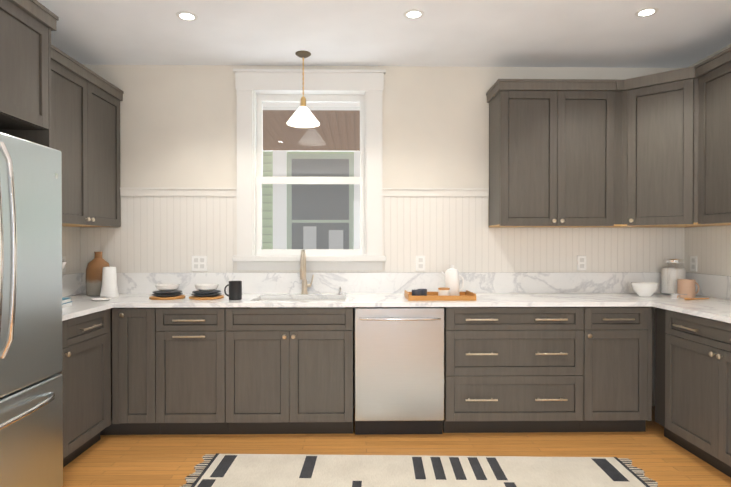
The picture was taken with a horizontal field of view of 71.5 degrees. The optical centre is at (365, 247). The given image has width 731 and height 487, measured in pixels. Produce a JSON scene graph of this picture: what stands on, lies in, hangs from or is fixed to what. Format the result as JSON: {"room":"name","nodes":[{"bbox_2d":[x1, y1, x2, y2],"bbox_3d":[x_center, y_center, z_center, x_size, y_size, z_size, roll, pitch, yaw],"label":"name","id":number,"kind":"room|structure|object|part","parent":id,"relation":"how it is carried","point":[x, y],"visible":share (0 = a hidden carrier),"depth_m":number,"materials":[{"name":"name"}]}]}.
{"room":"kitchen","nodes":[
{"label":"kitchen","id":0,"kind":"room"},
{"bbox_2d":[80,64,684,407],"bbox_3d":[0.155,-0.084,4.120,5.130,2.720,0.150,0,0,-1],"label":"wall","id":1,"kind":"structure","parent":0,"point":[178,126],"depth_m":4.04,"materials":[{"name":"paint"}]},
{"bbox_2d":[192,256,206,270],"bbox_3d":[-1.312,0.121,4.006,0.120,0.120,0.010,0,0,-1],"label":"electrical outlet","id":2,"kind":"object","parent":1,"relation":"attached to","point":[199,263],"visible":1,"depth_m":4.00,"materials":[{"name":"white plastic"}]},
{"bbox_2d":[232,69,385,269],"bbox_3d":[-0.441,-0.613,4.075,1.204,1.578,0.212,0,0,-1],"label":"window","id":3,"kind":"structure","parent":1,"relation":"in","point":[250,84],"depth_m":4.01,"materials":[{"name":"white wood"}]},
{"bbox_3d":[-0.442,-0.590,4.118,0.876,1.304,0.073,0,0,-1],"label":"window sash","id":4,"kind":"part","parent":3,"relation":"part of","materials":[{"name":"white wood"}]},
{"bbox_2d":[80,187,684,272],"bbox_3d":[0.157,-0.139,4.029,4.829,0.669,0.030,0,0,-1],"label":"beadboard wainscoting","id":5,"kind":"structure","parent":1,"relation":"attached to","point":[167,230],"depth_m":4.04,"materials":[{"name":"white paint"}]},
{"bbox_2d":[416,256,424,270],"bbox_3d":[0.438,0.121,4.035,0.074,0.120,0.010,0,0,-1],"label":"electrical outlet","id":6,"kind":"object","parent":1,"relation":"attached to","point":[420,263],"visible":1,"depth_m":4.03,"materials":[{"name":"white plastic"}]},
{"bbox_2d":[486,79,616,226],"bbox_3d":[1.393,-0.695,3.869,0.864,1.065,0.358,0,0,-1],"label":"upper cabinet","id":7,"kind":"object","parent":1,"relation":"attached to","point":[551,152],"visible":1,"depth_m":3.73,"materials":[{"name":"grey wood"}]},
{"bbox_2d":[577,256,585,270],"bbox_3d":[1.728,0.121,4.056,0.074,0.120,0.010,0,0,-1],"label":"electrical outlet","id":8,"kind":"object","parent":1,"relation":"attached to","point":[581,263],"visible":1,"depth_m":4.05,"materials":[{"name":"white plastic"}]},
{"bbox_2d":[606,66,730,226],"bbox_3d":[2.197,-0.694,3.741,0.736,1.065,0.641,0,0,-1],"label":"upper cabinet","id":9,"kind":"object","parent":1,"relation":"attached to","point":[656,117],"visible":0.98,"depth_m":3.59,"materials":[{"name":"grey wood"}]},
{"bbox_2d":[37,0,730,67],"bbox_3d":[0.210,-1.480,0.805,5.130,0.120,6.760,0,0,-1],"label":"ceiling","id":10,"kind":"structure","parent":0,"point":[559,33],"depth_m":3.39,"materials":[{"name":"paint"}]},
{"bbox_2d":[176,11,197,20],"bbox_3d":[-1.106,-1.434,3.144,0.128,0.005,0.128,0,0,-1],"label":"recessed light","id":11,"kind":"object","parent":10,"relation":"in","point":[186,16],"visible":1,"depth_m":3.14,"materials":[{"name":"white"}]},
{"bbox_2d":[287,51,319,127],"bbox_3d":[-0.462,-1.180,3.766,0.244,0.522,0.244,0,0,-1],"label":"pendant light","id":12,"kind":"object","parent":10,"relation":"hanging from","point":[302,116],"visible":1,"depth_m":3.75,"materials":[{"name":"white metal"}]},
{"bbox_2d":[403,9,423,18],"bbox_3d":[0.297,-1.433,3.117,0.128,0.005,0.128,0,0,-1],"label":"recessed light","id":13,"kind":"object","parent":10,"relation":"in","point":[413,14],"visible":1,"depth_m":3.11,"materials":[{"name":"white"}]},
{"bbox_2d":[635,7,658,16],"bbox_3d":[1.712,-1.433,3.090,0.128,0.005,0.128,0,0,-1],"label":"recessed light","id":14,"kind":"object","parent":10,"relation":"in","point":[646,12],"visible":1,"depth_m":3.09,"materials":[{"name":"white"}]},
{"bbox_2d":[62,406,730,486],"bbox_3d":[0.210,1.360,0.826,5.130,0.120,6.760,0,0,-1],"label":"floor","id":15,"kind":"structure","parent":0,"point":[653,452],"depth_m":3.23,"materials":[{"name":"brown wood"}]},
{"bbox_2d":[0,132,62,486],"bbox_3d":[-1.844,0.396,2.135,0.706,1.790,1.000,0,0,-1],"label":"fridge","id":16,"kind":"object","parent":15,"relation":"on","point":[31,416],"visible":1,"depth_m":2.37,"materials":[{"name":"silver metal"}]},
{"bbox_2d":[57,308,110,467],"bbox_3d":[-1.946,0.842,3.032,0.587,0.884,0.714,0,0,-1],"label":"base cabinet","id":17,"kind":"object","parent":15,"relation":"on","point":[85,372],"visible":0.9,"depth_m":3.09,"materials":[{"name":"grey wood"}]},
{"bbox_2d":[62,276,117,320],"bbox_3d":[-1.940,0.302,3.011,0.600,0.195,0.684,0,0,-1],"label":"countertop","id":18,"kind":"structure","parent":17,"relation":"on","point":[73,287],"depth_m":3.46,"materials":[{"name":"stone"}]},
{"bbox_2d":[62,298,71,307],"bbox_3d":[-1.923,0.342,3.124,0.144,0.050,0.204,0,0,-9],"label":"books","id":19,"kind":"object","parent":18,"relation":"on","point":[66,302],"visible":0.23,"depth_m":3.17,"materials":[{"name":"blue paper"}]},
{"bbox_2d":[100,308,159,434],"bbox_3d":[-1.830,0.837,3.691,0.835,0.884,0.651,0,0,-1],"label":"base cabinet","id":20,"kind":"object","parent":15,"relation":"on","point":[133,371],"visible":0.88,"depth_m":3.40,"materials":[{"name":"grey wood"}]},
{"bbox_2d":[156,307,227,434],"bbox_3d":[-1.180,0.837,3.697,0.462,0.884,0.662,0,0,-1],"label":"base cabinet","id":21,"kind":"object","parent":15,"relation":"on","point":[190,375],"visible":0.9,"depth_m":3.41,"materials":[{"name":"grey wood"}]},
{"bbox_2d":[225,300,353,433],"bbox_3d":[-0.518,0.837,3.713,0.858,0.884,0.651,0,0,-1],"label":"base cabinet","id":22,"kind":"object","parent":15,"relation":"on","point":[289,370],"visible":0.98,"depth_m":3.42,"materials":[{"name":"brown wood"}]},
{"bbox_2d":[355,307,443,434],"bbox_3d":[0.226,0.839,3.699,0.604,0.880,0.664,0,0,-1],"label":"dishwasher","id":23,"kind":"object","parent":15,"relation":"on","point":[399,370],"visible":1,"depth_m":3.42,"materials":[{"name":"silver metal"}]},
{"bbox_2d":[180,453,657,486],"bbox_3d":[0.285,1.283,2.317,2.657,0.010,1.693,0,0,-1],"label":"rug","id":24,"kind":"object","parent":15,"relation":"on","point":[263,470],"visible":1,"depth_m":2.89,"materials":[{"name":"white fabric"}]},
{"bbox_2d":[442,307,583,432],"bbox_3d":[1.009,0.837,3.733,0.940,0.884,0.662,0,0,-1],"label":"drawers","id":25,"kind":"object","parent":15,"relation":"on","point":[513,369],"visible":0.96,"depth_m":3.45,"materials":[{"name":"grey wood"}]},
{"bbox_2d":[579,307,651,431],"bbox_3d":[1.714,0.837,3.744,0.466,0.884,0.662,0,0,-1],"label":"base cabinet","id":26,"kind":"object","parent":15,"relation":"on","point":[617,375],"visible":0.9,"depth_m":3.46,"materials":[{"name":"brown wood"}]},
{"bbox_2d":[655,307,730,477],"bbox_3d":[2.258,0.843,2.901,0.662,0.884,1.110,0,0,-1],"label":"base cabinet","id":27,"kind":"object","parent":15,"relation":"on","point":[692,384],"visible":0.98,"depth_m":3.04,"materials":[{"name":"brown wood"}]},
{"bbox_2d":[62,272,722,307],"bbox_3d":[0.162,0.296,3.717,4.826,0.195,0.658,0,0,-1],"label":"countertop","id":28,"kind":"structure","parent":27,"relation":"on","point":[545,289],"depth_m":4.01,"materials":[{"name":"stone"}]},
{"bbox_2d":[86,252,109,296],"bbox_3d":[-2.025,0.195,3.851,0.172,0.333,0.172,0,0,-1],"label":"vase","id":29,"kind":"object","parent":28,"relation":"on","point":[96,265],"visible":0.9,"depth_m":3.78,"materials":[{"name":"ceramic"}]},
{"bbox_2d":[91,297,111,300],"bbox_3d":[-1.830,0.357,3.515,0.132,0.014,0.132,0,0,-1],"label":"dish","id":30,"kind":"object","parent":28,"relation":"on","point":[100,299],"visible":1,"depth_m":3.48,"materials":[{"name":"white ceramic"}]},
{"bbox_2d":[100,267,118,297],"bbox_3d":[-1.889,0.252,3.744,0.124,0.222,0.124,0,0,-1],"label":"diffuser","id":31,"kind":"object","parent":28,"relation":"on","point":[109,288],"visible":1,"depth_m":3.70,"materials":[{"name":"white ceramic"}]},
{"bbox_2d":[149,284,184,299],"bbox_3d":[-1.428,0.314,3.662,0.244,0.098,0.244,0,0,-1],"label":"plate stack","id":32,"kind":"object","parent":28,"relation":"on","point":[168,292],"visible":1,"depth_m":3.60,"materials":[{"name":"black ceramic"}]},
{"bbox_2d":[189,284,223,299],"bbox_3d":[-1.147,0.314,3.666,0.244,0.098,0.244,0,0,-1],"label":"plate stack","id":33,"kind":"object","parent":28,"relation":"on","point":[206,292],"visible":1,"depth_m":3.60,"materials":[{"name":"black ceramic"}]},
{"bbox_2d":[224,281,241,299],"bbox_3d":[-0.932,0.299,3.570,0.124,0.130,0.090,0,0,-1],"label":"mug","id":34,"kind":"object","parent":28,"relation":"on","point":[235,290],"visible":1,"depth_m":3.53,"materials":[{"name":"black ceramic"}]},
{"bbox_2d":[250,299,345,330],"bbox_3d":[-0.473,0.487,3.704,0.652,0.184,0.392,0,0,-1],"label":"sink basin","id":35,"kind":"object","parent":28,"relation":"in","point":[302,307],"visible":0.02,"depth_m":3.89,"materials":[{"name":"white ceramic"}]},
{"bbox_2d":[300,250,313,293],"bbox_3d":[-0.452,0.187,3.889,0.104,0.348,0.216,0,0,-1],"label":"faucet","id":36,"kind":"object","parent":28,"relation":"on","point":[305,285],"visible":1,"depth_m":3.95,"materials":[{"name":"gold metal"}]},
{"bbox_2d":[404,265,475,300],"bbox_3d":[0.528,0.245,3.653,0.470,0.236,0.300,0,0,-1],"label":"tray","id":37,"kind":"object","parent":28,"relation":"on","point":[450,290],"visible":1,"depth_m":3.65,"materials":[{"name":"brown wood"}]},
{"bbox_2d":[631,282,658,296],"bbox_3d":[2.091,0.312,3.800,0.184,0.100,0.184,0,0,-1],"label":"bowl","id":38,"kind":"object","parent":28,"relation":"on","point":[645,289],"visible":1,"depth_m":3.75,"materials":[{"name":"white ceramic"}]},
{"bbox_2d":[661,259,685,293],"bbox_3d":[2.389,0.222,3.939,0.170,0.278,0.170,0,0,-1],"label":"jar","id":39,"kind":"object","parent":28,"relation":"on","point":[670,275],"visible":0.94,"depth_m":3.88,"materials":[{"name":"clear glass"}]},
{"bbox_2d":[671,294,686,298],"bbox_3d":[2.237,0.346,3.622,0.113,0.035,0.056,0,0,-1],"label":"measuring cup","id":40,"kind":"object","parent":28,"relation":"on","point":[675,296],"visible":1,"depth_m":3.60,"materials":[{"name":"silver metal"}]},
{"bbox_2d":[677,279,698,297],"bbox_3d":[2.372,0.298,3.724,0.156,0.130,0.116,0,0,-1],"label":"mug","id":41,"kind":"object","parent":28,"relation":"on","point":[686,286],"visible":0.94,"depth_m":3.68,"materials":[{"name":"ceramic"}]},
{"bbox_2d":[684,298,708,299],"bbox_3d":[2.328,0.357,3.566,0.202,0.013,0.047,0,0,-13],"label":"wooden spoon","id":42,"kind":"object","parent":28,"relation":"on","point":[694,298],"visible":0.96,"depth_m":3.56,"materials":[{"name":"brown wood"}]},
{"bbox_2d":[650,276,730,322],"bbox_3d":[2.273,0.306,2.387,0.648,0.195,2.070,0,0,-1],"label":"countertop","id":43,"kind":"structure","parent":27,"relation":"on","point":[715,288],"depth_m":3.52,"materials":[{"name":"stone"}]},
{"bbox_2d":[685,44,730,274],"bbox_3d":[2.700,-0.060,0.856,0.150,2.720,6.460,0,0,-1],"label":"wall","id":44,"kind":"structure","parent":0,"point":[713,54],"depth_m":3.79,"materials":[{"name":"paint"}]},
{"bbox_2d":[690,256,696,270],"bbox_3d":[2.557,0.122,3.956,0.010,0.120,0.074,0,0,-1],"label":"electrical outlet","id":45,"kind":"object","parent":44,"relation":"attached to","point":[693,263],"visible":1,"depth_m":3.95,"materials":[{"name":"white plastic"}]},
{"bbox_2d":[685,226,730,275],"bbox_3d":[2.591,0.028,2.550,0.010,0.356,3.049,0,0,-1],"label":"trim","id":46,"kind":"structure","parent":44,"relation":"attached to","point":[709,248],"depth_m":3.79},
{"bbox_2d":[695,47,730,223],"bbox_3d":[2.399,-0.688,2.962,0.358,1.065,0.920,0,0,-1],"label":"upper cabinet","id":47,"kind":"object","parent":44,"relation":"attached to","point":[713,73],"visible":1,"depth_m":3.27,"materials":[{"name":"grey wood"}]},
{"bbox_3d":[-2.280,-0.059,0.774,0.150,2.720,6.460,0,0,-1],"label":"wall","id":48,"kind":"structure","parent":0,"visible":0},
{"bbox_2d":[0,0,58,147],"bbox_3d":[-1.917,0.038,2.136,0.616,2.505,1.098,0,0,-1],"label":"upper cabinet","id":49,"kind":"object","parent":48,"relation":"attached to","point":[27,27],"visible":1,"depth_m":2.49,"materials":[{"name":"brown wood"}]},
{"bbox_2d":[62,256,65,272],"bbox_3d":[-2.237,0.123,3.747,0.010,0.120,0.074,0,0,-1],"label":"electrical outlet","id":50,"kind":"object","parent":48,"relation":"attached to","point":[64,268],"visible":0.42,"depth_m":3.77,"materials":[{"name":"white plastic"}]},
{"bbox_2d":[62,226,79,274],"bbox_3d":[-2.241,0.023,3.329,0.010,0.356,1.333,0,0,-1],"label":"trim","id":51,"kind":"structure","parent":48,"relation":"attached to","point":[71,244],"depth_m":3.88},
{"bbox_2d":[51,44,123,226],"bbox_3d":[-2.064,-0.692,3.492,0.349,1.065,0.994,0,0,-1],"label":"upper cabinet","id":52,"kind":"object","parent":48,"relation":"attached to","point":[85,113],"visible":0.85,"depth_m":3.48,"materials":[{"name":"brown wood"}]},
{"label":"outside","id":53,"kind":"structure","parent":0,"visible":0},
{"bbox_2d":[262,151,359,248],"bbox_3d":[-0.809,-0.042,7.113,6.500,2.590,0.234,0,0,-1],"label":"house","id":54,"kind":"structure","parent":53,"point":[314,200],"depth_m":7.00,"materials":[{"name":"white"}]},
{"bbox_2d":[263,102,359,150],"bbox_3d":[-0.787,-0.337,5.778,6.500,3.200,2.420,0,0,-1],"label":"porch","id":55,"kind":"object","parent":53,"point":[343,134],"depth_m":5.69,"materials":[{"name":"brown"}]}
]}

